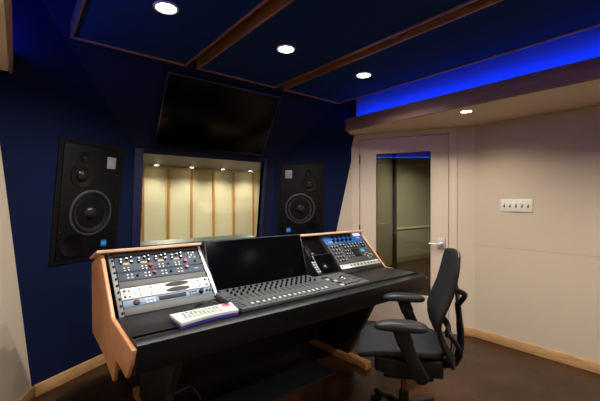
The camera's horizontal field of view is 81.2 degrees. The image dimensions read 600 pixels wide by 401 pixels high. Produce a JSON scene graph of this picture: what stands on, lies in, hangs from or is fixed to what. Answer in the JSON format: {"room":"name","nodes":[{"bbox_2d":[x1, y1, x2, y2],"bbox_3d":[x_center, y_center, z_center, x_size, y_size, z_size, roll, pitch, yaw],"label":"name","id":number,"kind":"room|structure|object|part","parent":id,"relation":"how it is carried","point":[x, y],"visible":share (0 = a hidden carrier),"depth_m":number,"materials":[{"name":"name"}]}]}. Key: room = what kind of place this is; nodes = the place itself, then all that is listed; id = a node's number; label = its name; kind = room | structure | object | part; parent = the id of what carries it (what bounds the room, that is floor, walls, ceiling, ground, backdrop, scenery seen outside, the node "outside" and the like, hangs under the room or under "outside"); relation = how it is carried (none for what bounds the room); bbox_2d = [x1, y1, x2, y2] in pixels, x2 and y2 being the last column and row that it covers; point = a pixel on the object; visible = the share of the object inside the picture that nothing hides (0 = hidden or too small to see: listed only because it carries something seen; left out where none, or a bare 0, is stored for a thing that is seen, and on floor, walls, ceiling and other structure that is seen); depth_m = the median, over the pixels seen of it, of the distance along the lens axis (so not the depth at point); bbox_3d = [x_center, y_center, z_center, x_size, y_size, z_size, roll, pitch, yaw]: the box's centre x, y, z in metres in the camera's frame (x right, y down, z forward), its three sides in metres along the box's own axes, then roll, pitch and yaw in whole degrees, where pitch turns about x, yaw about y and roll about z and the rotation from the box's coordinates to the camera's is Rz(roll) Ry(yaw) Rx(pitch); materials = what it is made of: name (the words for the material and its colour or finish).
{"room":"studio","nodes":[
{"label":"studio","id":0,"kind":"room"},
{"bbox_2d":[0,0,8,70],"bbox_3d":[-0.471,-0.797,0.069,0.574,0.075,4.660,0,0,-39],"label":"ceiling","id":1,"kind":"structure","parent":0,"point":[4,63],"depth_m":1.66,"materials":[{"name":"paint"}]},
{"bbox_2d":[0,147,31,400],"bbox_3d":[-1.719,0.020,1.667,0.050,2.720,1.610,0,0,-13],"label":"wall","id":2,"kind":"structure","parent":0,"point":[15,381],"depth_m":2.17,"materials":[{"name":"beige paint"}]},
{"bbox_2d":[18,386,33,400],"bbox_3d":[-1.683,1.337,1.670,0.016,0.085,1.580,0,0,-13],"label":"baseboard","id":3,"kind":"structure","parent":2,"relation":"attached to","point":[29,395],"depth_m":2.38,"materials":[{"name":"brown wood"}]},
{"bbox_2d":[0,0,134,386],"bbox_3d":[-1.722,0.017,2.547,0.353,2.726,1.311,0,0,14],"label":"wall","id":4,"kind":"structure","parent":0,"point":[49,95],"depth_m":2.38,"materials":[{"name":"blue fabric"}]},
{"bbox_2d":[5,0,12,73],"bbox_3d":[-0.243,-0.820,0.260,0.018,0.136,4.670,0,0,-39],"label":"trim","id":5,"kind":"structure","parent":4,"relation":"attached to","point":[8,3],"depth_m":1.58,"materials":[{"name":"brown wood"}]},
{"bbox_2d":[34,354,105,396],"bbox_3d":[-1.724,1.337,2.811,0.026,0.085,0.770,0,0,21],"label":"baseboard","id":6,"kind":"structure","parent":4,"relation":"attached to","point":[61,378],"depth_m":2.66,"materials":[{"name":"brown wood"}]},
{"bbox_2d":[48,137,124,266],"bbox_3d":[-1.731,-0.005,2.728,0.338,0.908,0.548,7,3,21],"label":"speaker","id":7,"kind":"object","parent":4,"relation":"attached to","point":[89,175],"visible":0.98,"depth_m":2.63},
{"bbox_3d":[-1.508,-0.299,2.800,0.004,0.092,0.078,8,3,21],"label":"badge plate","id":8,"kind":"part","parent":7,"relation":"part of","materials":[{"name":"silver metal"}]},
{"bbox_2d":[41,0,336,163],"bbox_3d":[-0.682,-0.891,3.296,2.995,0.950,0.622,0,0,-39],"label":"wall","id":9,"kind":"structure","parent":0,"point":[131,85],"depth_m":2.88,"materials":[{"name":"blue fabric"}]},
{"bbox_2d":[154,71,280,155],"bbox_3d":[-0.737,-0.758,3.270,1.110,0.565,0.373,0,0,-39],"label":"television","id":10,"kind":"object","parent":9,"relation":"attached to","point":[196,113],"visible":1,"depth_m":3.19,"materials":[{"name":"black glass"}]},
{"bbox_2d":[345,56,599,131],"bbox_3d":[1.961,-0.820,2.022,0.023,0.136,4.635,0,0,-39],"label":"soffit","id":11,"kind":"structure","parent":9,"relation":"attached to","point":[586,70],"depth_m":2.65,"materials":[{"name":"brown wood"}]},
{"bbox_2d":[140,167,259,241],"bbox_3d":[-2.509,0.180,7.786,5.300,2.400,0.060,0,0,-39],"label":"wall","id":12,"kind":"structure","parent":0,"point":[155,179],"depth_m":7.92,"materials":[{"name":"beige fabric"}]},
{"bbox_2d":[142,167,143,240],"bbox_3d":[-3.211,0.351,7.159,0.044,2.058,0.029,0,0,-39],"label":"trim","id":13,"kind":"structure","parent":12,"relation":"attached to","point":[143,167],"depth_m":7.15,"materials":[{"name":"brown wood"}]},
{"bbox_2d":[167,169,169,239],"bbox_3d":[-2.815,0.351,7.480,0.044,2.058,0.029,0,0,-39],"label":"trim","id":14,"kind":"structure","parent":12,"relation":"attached to","point":[168,170],"depth_m":7.47,"materials":[{"name":"brown wood"}]},
{"bbox_2d":[190,170,192,237],"bbox_3d":[-2.418,0.351,7.801,0.044,2.058,0.029,0,0,-39],"label":"trim","id":15,"kind":"structure","parent":12,"relation":"attached to","point":[191,171],"depth_m":7.79,"materials":[{"name":"brown wood"}]},
{"bbox_2d":[143,165,260,173],"bbox_3d":[-2.478,-0.699,7.747,5.300,0.038,0.040,0,0,-39],"label":"trim","id":16,"kind":"structure","parent":12,"relation":"attached to","point":[146,166],"depth_m":7.89,"materials":[{"name":"beige wood"}]},
{"bbox_2d":[213,171,214,235],"bbox_3d":[-2.006,0.351,8.135,0.044,2.058,0.029,0,0,-39],"label":"trim","id":17,"kind":"structure","parent":12,"relation":"attached to","point":[213,171],"depth_m":8.12,"materials":[{"name":"brown wood"}]},
{"bbox_2d":[233,172,234,234],"bbox_3d":[-1.602,0.351,8.462,0.044,2.058,0.029,0,0,-39],"label":"trim","id":18,"kind":"structure","parent":12,"relation":"attached to","point":[233,172],"depth_m":8.45,"materials":[{"name":"brown wood"}]},
{"bbox_2d":[252,174,253,235],"bbox_3d":[-1.175,0.351,8.808,0.044,2.058,0.029,0,0,-39],"label":"trim","id":19,"kind":"structure","parent":12,"relation":"attached to","point":[252,174],"depth_m":8.79,"materials":[{"name":"brown wood"}]},
{"bbox_2d":[143,153,260,171],"bbox_3d":[-1.279,-0.750,6.267,5.500,0.060,3.850,0,0,-39],"label":"ceiling","id":20,"kind":"structure","parent":0,"point":[148,159],"depth_m":6.81,"materials":[{"name":"beige paint"}]},
{"bbox_2d":[144,163,273,248],"bbox_3d":[-0.936,0.479,3.610,1.560,1.802,0.270,0,0,-39],"label":"wall","id":21,"kind":"structure","parent":0,"point":[268,199],"depth_m":3.96,"materials":[{"name":"paint"}]},
{"bbox_2d":[131,148,266,247],"bbox_3d":[-1.001,-0.026,3.575,1.361,0.952,0.353,0,0,-39],"label":"window","id":22,"kind":"structure","parent":21,"relation":"in","point":[138,159],"depth_m":3.13,"materials":[{"name":"clear glass"}]},
{"bbox_3d":[-1.040,0.422,3.656,1.259,0.034,0.174,0,7,-39],"label":"sill","id":23,"kind":"part","parent":22,"relation":"part of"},
{"bbox_2d":[271,99,355,235],"bbox_3d":[0.190,0.017,4.145,1.156,2.726,0.334,0,0,-2],"label":"wall","id":24,"kind":"structure","parent":0,"point":[328,142],"depth_m":4.03,"materials":[{"name":"blue fabric"}]},
{"bbox_2d":[277,162,324,235],"bbox_3d":[-0.011,-0.005,4.188,0.548,0.908,0.338,0,7,-9],"label":"speaker","id":25,"kind":"object","parent":24,"relation":"attached to","point":[300,185],"visible":0.89,"depth_m":4.04},
{"bbox_3d":[-0.129,-0.299,3.985,0.078,0.092,0.004,0,7,-9],"label":"badge plate","id":26,"kind":"part","parent":25,"relation":"part of","materials":[{"name":"silver metal"}]},
{"bbox_2d":[32,256,599,400],"bbox_3d":[1.594,1.430,5.023,11.200,0.100,10.200,0,0,-39],"label":"floor","id":27,"kind":"structure","parent":0,"point":[486,371],"depth_m":2.68,"materials":[{"name":"wood"}]},
{"bbox_2d":[174,351,335,400],"bbox_3d":[-0.306,1.373,2.631,1.115,0.014,0.505,0,0,-39],"label":"floor mat","id":28,"kind":"object","parent":27,"relation":"on","point":[274,379],"visible":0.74,"depth_m":2.64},
{"bbox_2d":[175,386,201,399],"bbox_3d":[-0.792,1.337,2.429,0.248,0.064,0.078,0,0,3],"label":"cable","id":29,"kind":"object","parent":28,"relation":"on","point":[187,386],"visible":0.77,"depth_m":2.44,"materials":[{"name":"black rubber"}]},
{"bbox_2d":[90,230,426,400],"bbox_3d":[-0.161,0.834,2.613,2.325,1.091,1.057,0,0,-39],"label":"desk","id":30,"kind":"object","parent":27,"relation":"on","point":[165,356],"depth_m":2.12,"materials":[{"name":"brown wood"}]},
{"bbox_3d":[-0.454,0.588,2.990,2.252,0.385,0.018,0,0,-39],"label":"panel","id":31,"kind":"part","parent":30,"relation":"part of","materials":[{"name":"metal"}]},
{"bbox_3d":[-1.030,0.620,1.893,0.022,0.602,1.031,0,0,-39],"label":"panel","id":32,"kind":"part","parent":30,"relation":"part of","materials":[{"name":"brown wood"}]},
{"bbox_3d":[-1.038,0.472,1.970,0.026,0.301,0.316,0,0,-39],"label":"rack rail","id":33,"kind":"part","parent":30,"relation":"part of","materials":[{"name":"grey metal"}]},
{"bbox_2d":[113,247,196,257],"bbox_3d":[-0.916,0.332,2.255,0.517,0.019,0.019,0,0,-39],"label":"blank panel","id":34,"kind":"object","parent":30,"relation":"attached to","point":[192,248],"visible":1,"depth_m":2.23,"materials":[{"name":"metal"}]},
{"bbox_3d":[-0.839,1.050,2.088,0.045,0.539,0.699,0,0,-39],"label":"leg","id":35,"kind":"part","parent":30,"relation":"part of","materials":[{"name":"black wood"}]},
{"bbox_2d":[114,250,201,282],"bbox_3d":[-0.902,0.416,2.238,0.517,0.157,0.149,0,0,-39],"label":"preamp","id":36,"kind":"object","parent":30,"relation":"in","point":[126,264],"visible":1,"depth_m":2.19,"materials":[{"name":"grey metal"}]},
{"bbox_2d":[117,264,204,289],"bbox_3d":[-0.861,0.476,2.188,0.517,0.122,0.107,0,0,-39],"label":"equaliser","id":37,"kind":"object","parent":30,"relation":"in","point":[138,275],"visible":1,"depth_m":2.14,"materials":[{"name":"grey metal"}]},
{"bbox_2d":[119,271,206,288],"bbox_3d":[-0.817,0.481,2.133,0.517,0.034,0.035,0,0,-39],"label":"blank panel","id":38,"kind":"object","parent":30,"relation":"attached to","point":[150,281],"visible":1,"depth_m":2.11,"materials":[{"name":"grey metal"}]},
{"bbox_2d":[120,277,208,303],"bbox_3d":[-0.817,0.545,2.133,0.517,0.100,0.090,0,0,-39],"label":"compressor","id":39,"kind":"object","parent":30,"relation":"in","point":[202,279],"visible":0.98,"depth_m":2.09,"materials":[{"name":"silver metal"}]},
{"bbox_2d":[165,281,187,285],"bbox_3d":[-0.753,0.506,2.142,0.144,0.003,0.029,0,44,-39],"label":"grille","id":40,"kind":"object","parent":39,"relation":"attached to","point":[175,283],"depth_m":2.14,"materials":[{"name":"grey metal"}]},
{"bbox_2d":[121,281,209,309],"bbox_3d":[-0.800,0.572,2.112,0.517,0.100,0.090,0,0,-39],"label":"compressor","id":41,"kind":"object","parent":30,"relation":"in","point":[137,295],"visible":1,"depth_m":2.06,"materials":[{"name":"silver metal"}]},
{"bbox_2d":[166,286,189,290],"bbox_3d":[-0.736,0.532,2.120,0.144,0.003,0.029,0,44,-39],"label":"grille","id":42,"kind":"object","parent":41,"relation":"attached to","point":[177,288],"depth_m":2.12,"materials":[{"name":"grey metal"}]},
{"bbox_2d":[122,287,212,316],"bbox_3d":[-0.778,0.600,2.085,0.517,0.113,0.103,0,0,-39],"label":"converter","id":43,"kind":"object","parent":30,"relation":"in","point":[194,292],"visible":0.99,"depth_m":2.04,"materials":[{"name":"silver plastic"}]},
{"bbox_2d":[124,293,215,316],"bbox_3d":[-0.739,0.600,2.036,0.517,0.036,0.037,0,0,-39],"label":"blank panel","id":44,"kind":"object","parent":30,"relation":"attached to","point":[146,308],"visible":1,"depth_m":2.01,"materials":[{"name":"grey metal"}]},
{"bbox_2d":[170,302,237,329],"bbox_3d":[-0.479,0.591,1.828,0.348,0.046,0.161,0,0,-39],"label":"control keypad","id":45,"kind":"object","parent":30,"relation":"on","point":[182,320],"visible":1,"depth_m":1.79,"materials":[{"name":"plastic"}]},
{"bbox_3d":[-0.616,0.464,2.318,0.020,0.292,0.306,0,0,-39],"label":"rack rail","id":46,"kind":"part","parent":30,"relation":"part of","materials":[{"name":"metal"}]},
{"bbox_2d":[195,300,219,306],"bbox_3d":[-0.529,0.595,2.004,0.192,0.038,0.079,0,0,34],"label":"cable","id":47,"kind":"object","parent":30,"relation":"on","point":[201,303],"visible":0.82,"depth_m":2.01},
{"bbox_3d":[-0.451,1.050,2.865,1.525,0.537,0.020,0,0,-39],"label":"modesty panel","id":48,"kind":"part","parent":30,"relation":"part of","materials":[{"name":"black wood"}]},
{"bbox_2d":[202,234,307,290],"bbox_3d":[-0.280,0.518,2.612,0.852,0.474,0.212,0,0,-39],"label":"computer monitor","id":49,"kind":"object","parent":30,"relation":"on","point":[232,263],"visible":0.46,"depth_m":2.60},
{"bbox_2d":[116,267,415,342],"bbox_3d":[0.025,0.630,2.398,2.252,0.030,0.347,0,0,-39],"label":"countertop","id":50,"kind":"structure","parent":30,"relation":"on","point":[145,323],"depth_m":1.87,"materials":[{"name":"black laminate"}]},
{"bbox_2d":[216,275,341,312],"bbox_3d":[-0.130,0.587,2.307,0.782,0.055,0.374,0,0,-39],"label":"controller","id":51,"kind":"object","parent":30,"relation":"on","point":[266,294],"visible":1,"depth_m":2.23,"materials":[{"name":"black plastic"}]},
{"bbox_3d":[0.138,0.700,2.259,2.252,0.170,0.132,0,0,-39],"label":"padded armrest","id":52,"kind":"part","parent":30,"relation":"part of","materials":[{"name":"black leather"}]},
{"bbox_2d":[310,261,321,274],"bbox_3d":[0.128,0.534,2.763,0.044,0.093,0.097,0,0,-39],"label":"remote","id":53,"kind":"object","parent":30,"relation":"in","point":[314,265],"visible":1,"depth_m":2.75,"materials":[{"name":"plastic"}]},
{"bbox_2d":[301,237,337,275],"bbox_3d":[0.162,0.470,2.940,0.204,0.294,0.309,0,0,-39],"label":"blank panel","id":54,"kind":"object","parent":30,"relation":"attached to","point":[313,244],"visible":0.29,"depth_m":3.00,"materials":[{"name":"black metal"}]},
{"bbox_2d":[312,253,340,274],"bbox_3d":[0.214,0.517,2.862,0.208,0.140,0.129,0,0,-39],"label":"tablet","id":55,"kind":"object","parent":54,"relation":"on","point":[326,263],"visible":0.98,"depth_m":2.85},
{"bbox_3d":[0.268,0.472,3.028,0.028,0.301,0.316,0,0,-39],"label":"rack rail","id":56,"kind":"part","parent":30,"relation":"part of","materials":[{"name":"black metal"}]},
{"bbox_2d":[315,272,369,289],"bbox_3d":[0.309,0.587,2.617,0.285,0.055,0.302,0,0,-39],"label":"controller","id":57,"kind":"object","parent":30,"relation":"on","point":[346,281],"visible":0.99,"depth_m":2.58,"materials":[{"name":"silver metal"}]},
{"bbox_2d":[321,233,363,245],"bbox_3d":[0.389,0.395,3.311,0.512,0.154,0.142,0,0,-39],"label":"preamp","id":58,"kind":"object","parent":30,"relation":"in","point":[354,237],"visible":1,"depth_m":3.27,"materials":[{"name":"blue plastic"}]},
{"bbox_3d":[0.389,1.050,3.083,0.045,0.539,0.699,0,0,-39],"label":"leg","id":59,"kind":"part","parent":30,"relation":"part of","materials":[{"name":"black wood"}]},
{"bbox_3d":[0.464,0.509,3.219,0.512,0.226,0.220,0,0,-39],"label":"channel strip","id":60,"kind":"part","parent":30,"relation":"part of","materials":[{"name":"grey metal"}]},
{"bbox_2d":[340,259,380,273],"bbox_3d":[0.524,0.602,3.144,0.512,0.105,0.096,0,0,-39],"label":"controller","id":61,"kind":"object","parent":30,"relation":"in","point":[375,261],"visible":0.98,"depth_m":3.11,"materials":[{"name":"metal"}]},
{"bbox_2d":[343,263,383,273],"bbox_3d":[0.566,0.600,3.092,0.512,0.036,0.037,0,0,-39],"label":"blank panel","id":62,"kind":"object","parent":30,"relation":"attached to","point":[378,265],"visible":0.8,"depth_m":3.08,"materials":[{"name":"black plastic"}]},
{"bbox_3d":[0.736,0.620,3.323,0.014,0.602,1.031,0,0,-39],"label":"panel","id":63,"kind":"part","parent":30,"relation":"part of","materials":[{"name":"brown wood"}]},
{"bbox_2d":[357,248,467,400],"bbox_3d":[0.638,0.832,2.105,0.648,1.095,0.677,0,0,13],"label":"office chair","id":64,"kind":"object","parent":27,"relation":"on","point":[405,349],"visible":1,"depth_m":1.97,"materials":[{"name":"fabric"}]},
{"bbox_3d":[0.568,1.264,2.263,0.072,0.089,0.276,0,0,-20],"label":"leg","id":65,"kind":"part","parent":64,"relation":"part of","materials":[{"name":"black plastic"}]},
{"bbox_3d":[0.596,0.863,2.115,0.500,0.110,0.480,0,0,13],"label":"seat","id":66,"kind":"part","parent":64,"relation":"part of","materials":[{"name":"fabric"}]},
{"bbox_3d":[0.528,0.659,1.838,0.276,0.054,0.107,0,0,13],"label":"armrest","id":67,"kind":"part","parent":64,"relation":"part of","materials":[{"name":"black plastic"}]},
{"bbox_3d":[0.705,0.659,2.382,0.276,0.054,0.107,0,0,13],"label":"armrest","id":68,"kind":"part","parent":64,"relation":"part of","materials":[{"name":"black plastic"}]},
{"bbox_3d":[0.747,0.821,2.334,0.199,0.315,0.149,0,0,45],"label":"arm post","id":69,"kind":"part","parent":64,"relation":"part of","materials":[{"name":"black plastic"}]},
{"bbox_3d":[0.594,0.821,1.879,0.192,0.316,0.160,0,0,13],"label":"arm post","id":70,"kind":"part","parent":64,"relation":"part of","materials":[{"name":"black plastic"}]},
{"bbox_3d":[0.755,1.264,2.209,0.276,0.089,0.072,0,0,-38],"label":"leg","id":71,"kind":"part","parent":64,"relation":"part of","materials":[{"name":"black plastic"}]},
{"bbox_3d":[0.844,0.606,2.057,0.126,0.618,0.444,0,0,13],"label":"backrest","id":72,"kind":"part","parent":64,"relation":"part of","materials":[{"name":"black fabric"}]},
{"bbox_3d":[0.857,0.719,2.054,0.198,0.522,0.434,0,0,13],"label":"frame","id":73,"kind":"part","parent":64,"relation":"part of","materials":[{"name":"black plastic"}]},
{"bbox_2d":[377,154,391,266],"bbox_3d":[1.198,0.080,6.064,0.058,2.600,3.746,0,0,27],"label":"wall","id":74,"kind":"structure","parent":0,"point":[384,161],"depth_m":6.98,"materials":[{"name":"brown paint"}]},
{"bbox_2d":[392,153,396,263],"bbox_3d":[2.055,0.081,7.648,0.060,2.598,0.100,0,0,-39],"label":"trim","id":75,"kind":"structure","parent":74,"relation":"attached to","point":[394,156],"depth_m":7.62,"materials":[{"name":"brown wood"}]},
{"bbox_2d":[336,125,474,327],"bbox_3d":[1.028,0.020,3.960,1.700,2.720,0.120,0,0,25],"label":"wall","id":76,"kind":"structure","parent":0,"point":[465,134],"depth_m":3.58,"materials":[{"name":"beige paint"}]},
{"bbox_2d":[351,127,456,333],"bbox_3d":[1.126,0.312,3.879,1.125,2.135,0.184,0,0,25],"label":"door","id":77,"kind":"structure","parent":76,"relation":"in","point":[442,143],"depth_m":3.78,"materials":[{"name":"paint"}]},
{"bbox_3d":[1.486,0.448,3.679,0.077,0.115,0.014,0,0,25],"label":"handle","id":78,"kind":"part","parent":77,"relation":"part of","materials":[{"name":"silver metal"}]},
{"bbox_2d":[464,327,474,336],"bbox_3d":[1.694,1.337,3.572,0.165,0.085,0.016,0,0,25],"label":"baseboard","id":79,"kind":"structure","parent":76,"relation":"attached to","point":[470,332],"depth_m":3.55,"materials":[{"name":"brown wood"}]},
{"bbox_2d":[397,152,430,257],"bbox_3d":[3.217,0.080,8.692,3.060,2.600,0.060,0,0,-39],"label":"wall","id":80,"kind":"structure","parent":0,"point":[413,169],"depth_m":8.20,"materials":[{"name":"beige paint"}]},
{"bbox_2d":[397,252,430,262],"bbox_3d":[3.243,1.330,8.660,3.060,0.100,0.019,0,0,-39],"label":"baseboard","id":81,"kind":"structure","parent":80,"relation":"attached to","point":[418,256],"depth_m":8.17,"materials":[{"name":"brown paint"}]},
{"bbox_2d":[397,225,430,229],"bbox_3d":[3.246,0.627,8.656,3.060,0.035,0.029,0,0,-39],"label":"trim","id":82,"kind":"structure","parent":80,"relation":"attached to","point":[426,225],"depth_m":8.20,"materials":[{"name":"beige wood"}]},
{"bbox_2d":[348,79,599,134],"bbox_3d":[2.233,-0.797,2.336,0.790,0.075,4.780,0,0,-39],"label":"ceiling","id":83,"kind":"structure","parent":0,"point":[585,94],"depth_m":2.92,"materials":[{"name":"paint"}]},
{"bbox_2d":[459,109,473,112],"bbox_3d":[1.411,-0.756,2.970,0.114,0.006,0.114,0,0,-39],"label":"recessed light","id":84,"kind":"object","parent":83,"relation":"in","point":[466,110],"visible":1,"depth_m":2.96,"materials":[{"name":"white"}]},
{"bbox_2d":[356,26,599,115],"bbox_3d":[2.286,-1.087,2.334,0.690,0.501,4.690,0,0,-39],"label":"wall","id":85,"kind":"structure","parent":0,"point":[583,45],"depth_m":2.74,"materials":[{"name":"blue paint"}]},
{"bbox_2d":[475,105,599,362],"bbox_3d":[2.957,0.020,2.124,0.050,2.720,3.700,0,0,-39],"label":"wall","id":86,"kind":"structure","parent":0,"point":[551,301],"depth_m":3.10,"materials":[{"name":"beige paint"}]},
{"bbox_2d":[501,199,532,211],"bbox_3d":[2.008,0.048,3.239,0.021,0.114,0.258,0,0,-39],"label":"switch plate","id":87,"kind":"object","parent":86,"relation":"attached to","point":[507,205],"visible":1,"depth_m":3.23,"materials":[{"name":"beige plastic"}]},
{"bbox_2d":[477,245,596,256],"bbox_3d":[2.917,0.451,2.134,0.001,0.006,3.625,0,0,-39],"label":"trim","id":88,"kind":"structure","parent":86,"relation":"attached to","point":[477,245],"depth_m":3.10,"materials":[{"name":"beige wood"}]},
{"bbox_2d":[475,329,599,373],"bbox_3d":[2.898,1.337,2.141,0.016,0.085,3.600,0,0,-39],"label":"baseboard","id":89,"kind":"structure","parent":86,"relation":"attached to","point":[584,364],"depth_m":3.08,"materials":[{"name":"brown wood"}]},
{"bbox_3d":[0.694,-1.390,1.527,4.800,0.100,5.700,0,0,-39],"label":"ceiling","id":90,"kind":"structure","parent":0,"visible":0},
{"bbox_2d":[70,0,268,65],"bbox_3d":[0.108,-1.178,0.869,0.738,0.320,4.015,0,0,-39],"label":"ceiling panel","id":91,"kind":"object","parent":90,"relation":"hanging from","point":[131,26],"visible":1,"depth_m":2.05,"materials":[{"name":"fabric"}]},
{"bbox_3d":[-0.173,-1.069,0.641,0.014,0.102,4.015,0,0,-39],"label":"frame rail","id":92,"kind":"part","parent":91,"relation":"part of","materials":[{"name":"brown wood"}]},
{"bbox_3d":[-1.151,-1.069,2.424,0.710,0.102,0.014,0,0,-39],"label":"frame rail","id":93,"kind":"part","parent":91,"relation":"part of","materials":[{"name":"brown wood"}]},
{"bbox_2d":[153,0,178,14],"bbox_3d":[-0.714,-1.026,1.867,0.132,0.006,0.132,0,0,-39],"label":"recessed light","id":94,"kind":"object","parent":91,"relation":"attached to","point":[164,7],"visible":1,"depth_m":1.86,"materials":[{"name":"white"}]},
{"bbox_3d":[0.389,-1.069,1.097,0.014,0.102,4.015,0,0,-39],"label":"frame rail","id":95,"kind":"part","parent":91,"relation":"part of","materials":[{"name":"brown wood"}]},
{"bbox_2d":[197,0,477,87],"bbox_3d":[0.749,-1.178,1.388,0.738,0.320,4.015,0,0,-39],"label":"ceiling panel","id":96,"kind":"object","parent":90,"relation":"hanging from","point":[323,33],"visible":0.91,"depth_m":2.17,"materials":[{"name":"fabric"}]},
{"bbox_3d":[-0.510,-1.069,2.943,0.710,0.102,0.014,0,0,-39],"label":"frame rail","id":97,"kind":"part","parent":96,"relation":"part of","materials":[{"name":"brown wood"}]},
{"bbox_3d":[0.468,-1.069,1.161,0.014,0.102,4.015,0,0,-39],"label":"frame rail","id":98,"kind":"part","parent":96,"relation":"part of","materials":[{"name":"brown wood"}]},
{"bbox_2d":[276,44,295,53],"bbox_3d":[-0.095,-1.026,2.374,0.132,0.006,0.132,0,0,-39],"label":"recessed light","id":99,"kind":"object","parent":96,"relation":"attached to","point":[285,48],"visible":1,"depth_m":2.37,"materials":[{"name":"white"}]},
{"bbox_2d":[283,0,599,103],"bbox_3d":[1.390,-1.178,1.908,0.738,0.320,4.015,0,0,-39],"label":"ceiling panel","id":100,"kind":"object","parent":90,"relation":"hanging from","point":[480,30],"visible":0.77,"depth_m":2.31,"materials":[{"name":"fabric"}]},
{"bbox_3d":[0.131,-1.069,3.462,0.710,0.102,0.014,0,0,-39],"label":"frame rail","id":101,"kind":"part","parent":100,"relation":"part of","materials":[{"name":"brown wood"}]},
{"bbox_2d":[356,72,371,77],"bbox_3d":[0.522,-1.026,2.867,0.132,0.006,0.132,0,0,-39],"label":"recessed light","id":102,"kind":"object","parent":100,"relation":"attached to","point":[361,74],"visible":1,"depth_m":2.87,"materials":[{"name":"white"}]},
{"bbox_3d":[1.109,-1.069,1.680,0.014,0.102,4.015,0,0,-39],"label":"frame rail","id":103,"kind":"part","parent":100,"relation":"part of","materials":[{"name":"brown wood"}]},
{"bbox_3d":[1.672,-1.069,2.135,0.014,0.102,4.015,0,0,-39],"label":"frame rail","id":104,"kind":"part","parent":100,"relation":"part of","materials":[{"name":"brown wood"}]}
]}

